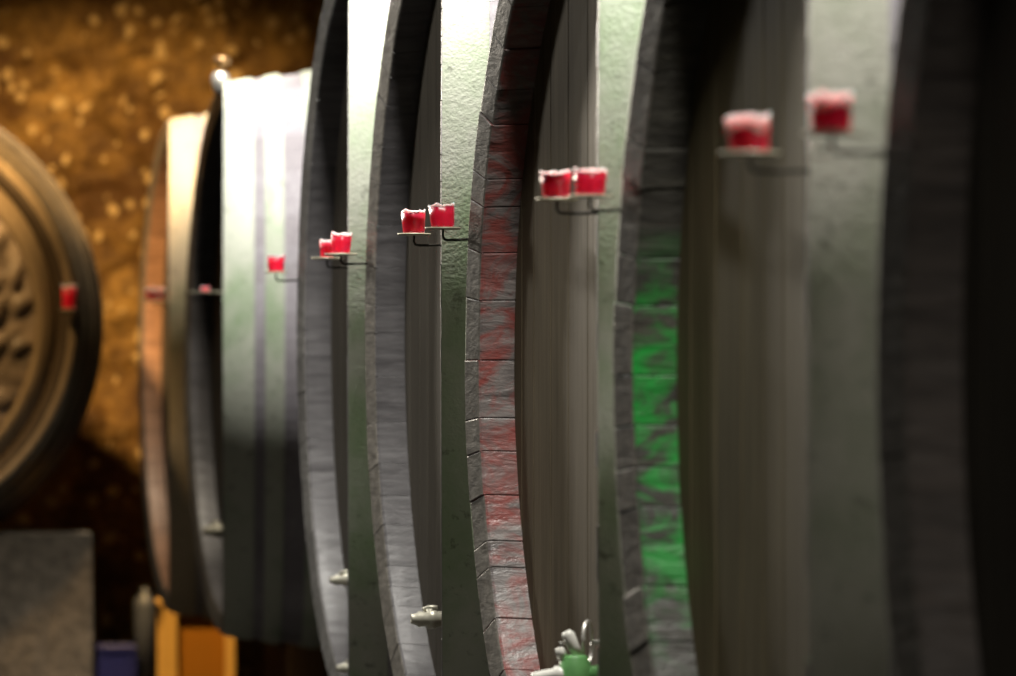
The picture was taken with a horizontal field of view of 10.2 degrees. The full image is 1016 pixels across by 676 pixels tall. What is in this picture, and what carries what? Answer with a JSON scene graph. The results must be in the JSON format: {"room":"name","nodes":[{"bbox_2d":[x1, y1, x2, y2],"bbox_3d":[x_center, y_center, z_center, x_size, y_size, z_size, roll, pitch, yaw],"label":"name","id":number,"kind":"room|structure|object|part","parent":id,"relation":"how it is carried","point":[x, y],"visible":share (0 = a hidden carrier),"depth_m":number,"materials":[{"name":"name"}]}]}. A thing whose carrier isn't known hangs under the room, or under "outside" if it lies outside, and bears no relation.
{"room":"wine cellar","nodes":[
{"label":"wine cellar","id":0,"kind":"room"},
{"bbox_2d":[0,0,323,675],"bbox_3d":[-3.776,-1.000,30.779,9.400,5.900,0.281,0,-1,-7],"label":"wall","id":1,"kind":"structure","parent":0,"point":[81,81],"depth_m":30.99,"materials":[{"name":"brown stone"}]},
{"bbox_3d":[-1.571,1.828,13.689,10.000,0.200,35.600,0,-1,-7],"label":"floor","id":2,"kind":"structure","parent":0,"visible":0},
{"bbox_2d":[0,529,93,675],"bbox_3d":[-2.683,1.393,26.459,1.486,1.001,0.616,0,-1,-7],"label":"stone plinth","id":3,"kind":"object","parent":2,"relation":"on","point":[47,622],"visible":1,"depth_m":26.23,"materials":[{"name":"grey stone"}]},
{"bbox_2d":[0,128,103,520],"bbox_3d":[-3.024,-0.061,26.717,2.238,2.238,2.038,0,-1,-7],"label":"carved cask","id":4,"kind":"object","parent":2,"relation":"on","point":[50,359],"depth_m":26.00,"materials":[{"name":"brown wood"}]},
{"bbox_3d":[-2.921,-0.072,25.919,1.724,1.724,0.088,0,-1,-7],"label":"frame moulding","id":5,"kind":"part","parent":4,"relation":"part of","materials":[{"name":"brown wood"}]},
{"bbox_3d":[-1.988,-0.117,25.892,0.084,0.033,0.108,0,-1,27],"label":"candle bracket","id":6,"kind":"part","parent":4,"relation":"part of","materials":[{"name":"brown metal"}]},
{"bbox_2d":[62,284,75,308],"bbox_3d":[-1.993,-0.190,25.882,0.068,0.114,0.069,0,-1,-7],"label":"candle","id":7,"kind":"object","parent":4,"relation":"on","point":[68,292],"visible":1,"depth_m":25.85,"materials":[{"name":"red wax"}]},
{"bbox_2d":[95,643,136,675],"bbox_3d":[-2.065,1.777,30.005,0.201,0.325,0.320,0,-1,-7],"label":"plastic crate","id":8,"kind":"object","parent":2,"relation":"on","point":[110,659],"visible":1,"depth_m":29.86,"materials":[{"name":"blue"}]},
{"bbox_2d":[134,587,155,675],"bbox_3d":[-1.922,1.631,30.176,0.116,0.621,0.116,0,-1,-7],"label":"gas cylinder","id":9,"kind":"object","parent":2,"relation":"on","point":[144,605],"visible":1,"depth_m":30.13,"materials":[{"name":"grey metal"}]},
{"bbox_2d":[155,599,235,675],"bbox_3d":[-1.636,1.656,29.890,0.401,0.564,0.440,0,-1,-7],"label":"cradle","id":10,"kind":"object","parent":2,"relation":"on","point":[186,645],"visible":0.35,"depth_m":29.70,"materials":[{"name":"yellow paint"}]},
{"bbox_3d":[-1.823,1.673,30.042,0.050,0.534,0.050,0,-1,-7],"label":"post","id":11,"kind":"part","parent":10,"relation":"part of","materials":[{"name":"yellow paint"}]},
{"bbox_3d":[-1.765,1.669,29.702,0.078,0.534,0.100,0,-1,-7],"label":"post","id":12,"kind":"part","parent":10,"relation":"part of","materials":[{"name":"yellow paint"}]},
{"bbox_3d":[-1.602,1.654,29.728,0.251,0.464,0.030,0,-1,-7],"label":"panel","id":13,"kind":"part","parent":10,"relation":"part of","materials":[{"name":"orange wood"}]},
{"bbox_3d":[-1.452,1.669,29.742,0.052,0.534,0.100,0,-1,-7],"label":"post","id":14,"kind":"part","parent":10,"relation":"part of","materials":[{"name":"yellow paint"}]},
{"bbox_3d":[-0.416,1.542,27.649,1.410,0.733,1.350,0,-1,-7],"label":"cradle","id":15,"kind":"object","parent":2,"relation":"on","visible":0},
{"bbox_2d":[138,113,211,619],"bbox_3d":[-0.600,0.137,27.644,2.500,2.560,2.363,0,-1,-7],"label":"wine cask","id":16,"kind":"object","parent":15,"relation":"on","point":[161,363],"depth_m":27.29,"materials":[{"name":"brown wood"}]},
{"bbox_3d":[-1.634,-0.160,26.416,0.134,0.035,0.130,0,-1,-7],"label":"candle bracket","id":17,"kind":"part","parent":16,"relation":"part of","materials":[{"name":"brown metal"}]},
{"bbox_2d":[145,287,164,298],"bbox_3d":[-1.636,-0.206,26.416,0.092,0.058,0.094,0,-1,-7],"label":"candle","id":18,"kind":"object","parent":16,"relation":"on","point":[150,293],"visible":1,"depth_m":26.38,"materials":[{"name":"red wax"}]},
{"bbox_3d":[-1.636,-0.175,26.416,0.129,0.005,0.129,1,-1,-40],"label":"plate","id":19,"kind":"part","parent":16,"relation":"part of","materials":[{"name":"brown metal"}]},
{"bbox_3d":[0.010,1.492,24.356,1.410,0.749,1.331,0,-1,-7],"label":"cradle","id":20,"kind":"object","parent":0,"visible":0},
{"bbox_2d":[184,56,320,648],"bbox_3d":[-0.185,0.087,24.349,2.522,2.535,2.329,0,-1,-7],"label":"wine cask","id":21,"kind":"object","parent":20,"relation":"on","point":[240,348],"depth_m":23.44,"materials":[{"name":"grey paint"}]},
{"bbox_3d":[-1.225,-0.171,23.135,0.147,0.035,0.138,0,-1,-7],"label":"candle bracket","id":22,"kind":"part","parent":21,"relation":"part of","materials":[{"name":"grey metal"}]},
{"bbox_2d":[201,286,208,290],"bbox_3d":[-1.230,-0.199,23.134,0.037,0.021,0.036,0,-1,-7],"label":"candle","id":23,"kind":"object","parent":21,"relation":"on","point":[205,288],"visible":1,"depth_m":23.12,"materials":[{"name":"red wax"}]},
{"bbox_3d":[-1.230,-0.185,23.134,0.137,0.005,0.137,0,-1,-1],"label":"plate","id":24,"kind":"part","parent":21,"relation":"part of","materials":[{"name":"grey metal"}]},
{"bbox_3d":[-1.194,-0.169,23.152,0.086,0.031,0.009,0,-1,-29],"label":"iron rod","id":25,"kind":"part","parent":21,"relation":"part of","materials":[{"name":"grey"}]},
{"bbox_2d":[203,521,222,537],"bbox_3d":[-1.203,0.817,24.207,0.185,0.077,0.071,0,-1,-7],"label":"tap","id":26,"kind":"object","parent":21,"relation":"on","point":[215,530],"depth_m":24.19,"materials":[{"name":"metal"}]},
{"bbox_3d":[0.689,1.443,19.100,1.410,0.710,1.098,0,-1,-7],"label":"cradle","id":27,"kind":"object","parent":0,"visible":0},
{"bbox_2d":[265,0,392,675],"bbox_3d":[0.495,-0.032,19.094,2.521,2.755,1.920,0,-1,-7],"label":"wine cask","id":28,"kind":"object","parent":27,"relation":"on","point":[336,165],"depth_m":19.50,"materials":[{"name":"grey paint"}]},
{"bbox_2d":[267,254,284,270],"bbox_3d":[-0.805,-0.262,19.791,0.062,0.062,0.062,0,-1,-7],"label":"candle","id":29,"kind":"object","parent":28,"relation":"on","point":[275,262],"visible":1,"depth_m":19.77,"materials":[{"name":"red wax"}]},
{"bbox_3d":[-0.805,-0.228,19.791,0.079,0.005,0.079,-1,-1,38],"label":"plate","id":30,"kind":"part","parent":28,"relation":"part of","materials":[{"name":"beige metal"}]},
{"bbox_3d":[-0.785,-0.213,19.793,0.121,0.035,0.080,0,-1,-7],"label":"candle bracket","id":31,"kind":"part","parent":28,"relation":"part of","materials":[{"name":"grey metal"}]},
{"bbox_3d":[-0.767,-0.211,19.796,0.084,0.031,0.007,0,-1,-7],"label":"iron rod","id":32,"kind":"part","parent":28,"relation":"part of","materials":[{"name":"grey metal"}]},
{"bbox_2d":[320,239,332,256],"bbox_3d":[-0.574,-0.285,18.067,0.047,0.059,0.048,0,-1,-7],"label":"candle","id":33,"kind":"object","parent":28,"relation":"on","point":[325,245],"visible":0.8,"depth_m":18.05,"materials":[{"name":"red wax"}]},
{"bbox_3d":[-0.574,-0.252,18.067,0.099,0.005,0.099,-1,-1,38],"label":"plate","id":34,"kind":"part","parent":28,"relation":"part of","materials":[{"name":"beige metal"}]},
{"bbox_3d":[-0.571,-0.237,18.073,0.100,0.035,0.114,0,-1,23],"label":"candle bracket","id":35,"kind":"part","parent":28,"relation":"part of","materials":[{"name":"metal"}]},
{"bbox_3d":[-0.541,-0.236,18.084,0.082,0.031,0.009,0,-1,-30],"label":"iron rod","id":36,"kind":"part","parent":28,"relation":"part of","materials":[{"name":"grey metal"}]},
{"bbox_2d":[329,570,347,586],"bbox_3d":[-0.512,0.802,18.953,0.163,0.060,0.054,0,-1,-7],"label":"tap","id":37,"kind":"object","parent":28,"relation":"on","point":[342,579],"depth_m":18.93,"materials":[{"name":"metal"}]},
{"bbox_2d":[336,659,347,673],"bbox_3d":[-0.501,1.094,18.951,0.140,0.060,0.054,0,-1,-7],"label":"tap","id":38,"kind":"object","parent":28,"relation":"on","point":[343,668],"depth_m":18.93,"materials":[{"name":"metal"}]},
{"bbox_3d":[1.030,1.449,16.464,1.410,0.630,1.228,0,-1,-7],"label":"cradle","id":39,"kind":"object","parent":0,"visible":0},
{"bbox_2d":[325,0,497,675],"bbox_3d":[0.817,-0.027,16.456,2.559,2.864,2.148,0,-1,-7],"label":"wine cask","id":40,"kind":"object","parent":39,"relation":"on","point":[435,54],"depth_m":16.95,"materials":[{"name":"grey paint"}]},
{"bbox_3d":[-0.506,-0.253,17.256,0.099,0.005,0.099,-1,-1,38],"label":"plate","id":41,"kind":"part","parent":40,"relation":"part of","materials":[{"name":"beige metal"}]},
{"bbox_2d":[331,232,351,252],"bbox_3d":[-0.503,-0.288,17.257,0.064,0.067,0.062,0,-1,-18],"label":"candle","id":42,"kind":"object","parent":40,"relation":"on","point":[341,243],"visible":1,"depth_m":17.23,"materials":[{"name":"red wax"}]},
{"bbox_3d":[-0.498,-0.238,17.262,0.119,0.035,0.100,1,-1,-42],"label":"candle bracket","id":43,"kind":"part","parent":40,"relation":"part of","materials":[{"name":"metal"}]},
{"bbox_3d":[-0.467,-0.236,17.261,0.086,0.031,0.007,0,-1,-7],"label":"iron rod","id":44,"kind":"part","parent":40,"relation":"part of","materials":[{"name":"grey metal"}]},
{"bbox_2d":[401,209,425,232],"bbox_3d":[-0.255,-0.314,15.322,0.066,0.067,0.067,0,-1,7],"label":"candle","id":45,"kind":"object","parent":40,"relation":"on","point":[413,221],"visible":1,"depth_m":15.29,"materials":[{"name":"red wax"}]},
{"bbox_3d":[-0.253,-0.278,15.322,0.090,0.005,0.090,-1,-1,38],"label":"plate","id":46,"kind":"part","parent":40,"relation":"part of","materials":[{"name":"beige metal"}]},
{"bbox_3d":[-0.235,-0.264,15.324,0.126,0.035,0.091,0,-1,-7],"label":"candle bracket","id":47,"kind":"part","parent":40,"relation":"part of","materials":[{"name":"metal"}]},
{"bbox_2d":[411,605,441,628],"bbox_3d":[-0.184,0.801,16.316,0.188,0.074,0.068,0,-1,-7],"label":"tap","id":48,"kind":"object","parent":40,"relation":"on","point":[432,618],"depth_m":16.29,"materials":[{"name":"metal"}]},
{"bbox_3d":[-0.216,-0.262,15.340,0.088,0.031,0.009,0,-1,-28],"label":"iron rod","id":49,"kind":"part","parent":40,"relation":"part of","materials":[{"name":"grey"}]},
{"bbox_3d":[1.429,1.468,13.377,1.410,0.512,1.437,0,-1,-7],"label":"cradle","id":50,"kind":"object","parent":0,"visible":0},
{"bbox_2d":[425,0,644,675],"bbox_3d":[1.198,0.044,13.366,2.597,2.885,2.513,0,-1,-7],"label":"wine cask","id":51,"kind":"object","parent":50,"relation":"on","point":[540,281],"depth_m":14.02,"materials":[{"name":"red paint"}]},
{"bbox_2d":[428,202,454,226],"bbox_3d":[-0.167,-0.309,14.332,0.066,0.066,0.068,0,-1,-20],"label":"candle","id":52,"kind":"object","parent":51,"relation":"on","point":[441,215],"visible":1,"depth_m":14.30,"materials":[{"name":"red wax"}]},
{"bbox_3d":[-0.163,-0.275,14.332,0.091,0.005,0.091,0,-1,-27],"label":"plate","id":53,"kind":"part","parent":51,"relation":"part of","materials":[{"name":"beige metal"}]},
{"bbox_3d":[-0.161,-0.261,14.332,0.095,0.035,0.095,-1,-1,38],"label":"candle bracket","id":54,"kind":"part","parent":51,"relation":"part of","materials":[{"name":"metal"}]},
{"bbox_3d":[-0.132,-0.259,14.336,0.070,0.031,0.007,0,-1,-7],"label":"iron rod","id":55,"kind":"part","parent":51,"relation":"part of","materials":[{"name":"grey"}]},
{"bbox_2d":[540,169,570,197],"bbox_3d":[0.101,-0.326,12.060,0.066,0.063,0.068,-1,-1,39],"label":"candle","id":56,"kind":"object","parent":51,"relation":"on","point":[554,183],"visible":0.99,"depth_m":12.03,"materials":[{"name":"red wax"}]},
{"bbox_3d":[0.104,-0.293,12.060,0.091,0.005,0.091,0,-1,-14],"label":"plate","id":57,"kind":"part","parent":51,"relation":"part of","materials":[{"name":"beige metal"}]},
{"bbox_2d":[531,629,597,675],"bbox_3d":[0.181,0.755,12.973,0.261,0.184,0.072,0,-1,-7],"label":"tap","id":58,"kind":"object","parent":51,"relation":"on","point":[575,664],"depth_m":12.95,"materials":[{"name":"white paint"}]},
{"bbox_3d":[0.128,-0.278,12.063,0.140,0.035,0.091,0,-1,-7],"label":"candle bracket","id":59,"kind":"part","parent":51,"relation":"part of","materials":[{"name":"grey metal"}]},
{"bbox_3d":[0.147,-0.276,12.079,0.101,0.031,0.008,0,-1,-25],"label":"iron rod","id":60,"kind":"part","parent":51,"relation":"part of","materials":[{"name":"grey metal"}]},
{"bbox_3d":[0.230,0.703,13.154,0.175,0.109,0.061,0,-1,-31],"label":"ring pull","id":61,"kind":"part","parent":51,"relation":"part of","materials":[{"name":"silver metal"}]},
{"bbox_3d":[1.776,1.474,10.691,1.410,0.430,1.361,0,-1,-7],"label":"cradle","id":62,"kind":"object","parent":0,"visible":0},
{"bbox_2d":[567,0,899,675],"bbox_3d":[1.521,0.064,10.676,2.646,2.950,2.381,0,-1,-7],"label":"wine cask","id":63,"kind":"object","parent":62,"relation":"on","point":[744,322],"depth_m":11.15,"materials":[{"name":"green paint"}]},
{"bbox_3d":[0.167,-0.287,11.582,0.092,0.005,0.092,0,-1,-27],"label":"plate","id":64,"kind":"part","parent":63,"relation":"part of","materials":[{"name":"beige metal"}]},
{"bbox_2d":[574,167,607,194],"bbox_3d":[0.168,-0.318,11.583,0.069,0.058,0.068,0,-1,12],"label":"candle","id":65,"kind":"object","parent":63,"relation":"on","point":[587,181],"visible":1,"depth_m":11.56,"materials":[{"name":"red wax"}]},
{"bbox_3d":[0.167,-0.273,11.582,0.092,0.035,0.092,-1,-1,38],"label":"candle bracket","id":66,"kind":"part","parent":63,"relation":"part of","materials":[{"name":"grey metal"}]},
{"bbox_3d":[0.195,-0.271,11.585,0.064,0.031,0.007,0,-1,-7],"label":"iron rod","id":67,"kind":"part","parent":63,"relation":"part of","materials":[{"name":"grey metal"}]},
{"bbox_2d":[725,112,769,150],"bbox_3d":[0.397,-0.339,9.429,0.075,0.068,0.075,0,-1,1],"label":"candle","id":68,"kind":"object","parent":63,"relation":"on","point":[747,132],"visible":1,"depth_m":9.40,"materials":[{"name":"red wax"}]},
{"bbox_3d":[0.400,-0.305,9.429,0.101,0.005,0.101,-1,-1,38],"label":"plate","id":69,"kind":"part","parent":63,"relation":"part of","materials":[{"name":"beige metal"}]},
{"bbox_3d":[0.427,-0.290,9.432,0.157,0.035,0.102,0,-1,-7],"label":"candle bracket","id":70,"kind":"part","parent":63,"relation":"part of","materials":[{"name":"grey metal"}]},
{"bbox_3d":[0.449,-0.288,9.450,0.113,0.031,0.008,0,-1,-23],"label":"iron rod","id":71,"kind":"part","parent":63,"relation":"part of","materials":[{"name":"grey metal"}]},
{"bbox_3d":[2.125,1.439,7.993,1.410,0.429,1.265,0,-1,-7],"label":"cradle","id":72,"kind":"object","parent":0,"visible":0},
{"bbox_2d":[802,0,1015,675],"bbox_3d":[1.873,0.029,7.979,2.639,2.950,2.213,0,-1,-7],"label":"wine cask","id":73,"kind":"object","parent":72,"relation":"on","point":[945,364],"depth_m":8.74,"materials":[{"name":"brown wood"}]},
{"bbox_2d":[808,91,852,130],"bbox_3d":[0.498,-0.349,8.805,0.069,0.066,0.068,0,-1,-20],"label":"candle","id":74,"kind":"object","parent":73,"relation":"on","point":[832,111],"visible":1,"depth_m":8.78,"materials":[{"name":"red wax"}]},
{"bbox_3d":[0.500,-0.315,8.804,0.092,0.005,0.092,0,-1,-14],"label":"plate","id":75,"kind":"part","parent":73,"relation":"part of","materials":[{"name":"beige metal"}]},
{"bbox_3d":[0.513,-0.301,8.799,0.119,0.035,0.093,0,-1,24],"label":"candle bracket","id":76,"kind":"part","parent":73,"relation":"part of","materials":[{"name":"grey metal"}]},
{"bbox_3d":[0.540,-0.299,8.809,0.087,0.031,0.007,0,-1,-7],"label":"iron rod","id":77,"kind":"part","parent":73,"relation":"part of","materials":[{"name":"grey metal"}]}
]}

